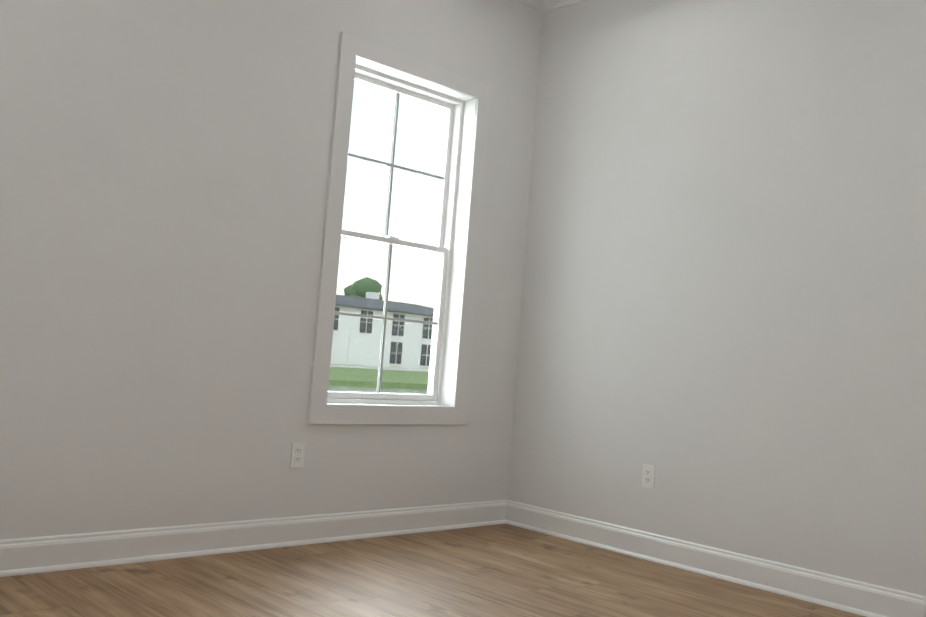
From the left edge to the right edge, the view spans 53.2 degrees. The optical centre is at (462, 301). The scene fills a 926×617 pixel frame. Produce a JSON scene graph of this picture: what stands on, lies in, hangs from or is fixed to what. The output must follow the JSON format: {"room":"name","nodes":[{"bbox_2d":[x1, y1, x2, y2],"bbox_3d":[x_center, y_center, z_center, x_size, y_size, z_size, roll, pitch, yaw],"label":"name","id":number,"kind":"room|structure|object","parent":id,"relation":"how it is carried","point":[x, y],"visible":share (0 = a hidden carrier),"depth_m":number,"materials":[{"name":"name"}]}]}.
{"room":"empty room","nodes":[
{"label":"empty room","id":0,"kind":"room"},
{"bbox_2d":[0,0,541,539],"bbox_3d":[-1.284,-0.726,3.872,4.830,3.550,0.200,7,-4,-44],"label":"wall","id":1,"kind":"structure","parent":0,"point":[164,166],"depth_m":3.91,"materials":[{"name":"paint"}]},
{"bbox_2d":[0,500,507,576],"bbox_3d":[-1.343,0.978,3.690,4.350,0.128,0.028,7,-4,-44],"label":"baseboard","id":2,"kind":"structure","parent":1,"relation":"attached to","point":[23,556],"depth_m":4.00,"materials":[{"name":"white paint"}]},
{"bbox_2d":[290,442,304,467],"bbox_3d":[-0.760,0.706,4.258,0.070,0.114,0.010,7,-4,-44],"label":"electrical outlet","id":3,"kind":"object","parent":1,"relation":"attached to","point":[297,454],"visible":1,"depth_m":4.25,"materials":[{"name":"white plastic"}]},
{"bbox_2d":[307,32,490,424],"bbox_3d":[-0.353,-0.312,4.762,1.018,1.859,0.218,7,-4,-44],"label":"window","id":4,"kind":"structure","parent":1,"relation":"in","point":[463,101],"depth_m":4.85,"materials":[{"name":"white paint"}]},
{"bbox_2d":[517,0,544,9],"bbox_3d":[-1.091,-1.939,3.844,4.260,0.090,0.075,7,-4,-44],"label":"crown molding","id":5,"kind":"structure","parent":1,"relation":"attached to","point":[542,6],"depth_m":5.33,"materials":[{"name":"white paint"}]},
{"bbox_2d":[0,524,865,616],"bbox_3d":[0.297,1.135,1.980,4.830,0.120,5.170,7,-4,-44],"label":"floor","id":6,"kind":"structure","parent":0,"point":[502,570],"depth_m":3.70,"materials":[{"name":"brown wood"}]},
{"bbox_2d":[507,0,925,595],"bbox_3d":[2.167,-0.474,3.608,0.200,3.550,4.970,7,-4,-44],"label":"wall","id":7,"kind":"structure","parent":0,"point":[722,327],"depth_m":4.34,"materials":[{"name":"paint"}]},
{"bbox_2d":[538,0,585,12],"bbox_3d":[2.093,-1.703,3.651,0.075,0.090,4.770,7,-4,-44],"label":"crown molding","id":8,"kind":"structure","parent":7,"relation":"attached to","point":[549,5],"depth_m":5.31,"materials":[{"name":"white paint"}]},
{"bbox_2d":[641,464,654,488],"bbox_3d":[0.916,0.863,4.574,0.010,0.114,0.070,7,-4,-44],"label":"electrical outlet","id":9,"kind":"object","parent":7,"relation":"attached to","point":[648,474],"visible":1,"depth_m":4.57,"materials":[{"name":"white plastic"}]},
{"bbox_2d":[504,500,925,616],"bbox_3d":[1.885,1.217,3.508,0.028,0.128,4.770,7,-4,-44],"label":"baseboard","id":10,"kind":"structure","parent":7,"relation":"attached to","point":[844,594],"depth_m":4.21,"materials":[{"name":"white paint"}]},
{"label":"outside","id":11,"kind":"structure","parent":0,"visible":0},
{"bbox_2d":[329,367,428,388],"bbox_3d":[-52.890,2.163,82.794,280.000,0.600,314.970,7,-4,-44],"label":"lawn","id":12,"kind":"structure","parent":11,"point":[364,381],"depth_m":39.73,"materials":[{"name":"green plant"}]},
{"bbox_2d":[344,277,382,299],"bbox_3d":[-11.392,1.573,98.003,5.672,8.620,4.997,7,-4,-44],"label":"tree","id":13,"kind":"object","parent":12,"relation":"on","point":[357,289],"depth_m":96.92,"materials":[{"name":"green plant"}]},
{"bbox_2d":[330,365,428,371],"bbox_3d":[-17.176,2.564,45.670,280.000,0.030,3.000,7,-4,-44],"label":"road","id":14,"kind":"structure","parent":12,"relation":"on","point":[362,367],"depth_m":56.57,"materials":[{"name":"grey asphalt"}]},
{"bbox_2d":[330,292,433,369],"bbox_3d":[-10.355,1.387,61.910,28.000,5.200,10.000,7,-4,-44],"label":"house","id":15,"kind":"structure","parent":12,"relation":"on","point":[357,338],"depth_m":60.85,"materials":[{"name":"white"}]}
]}

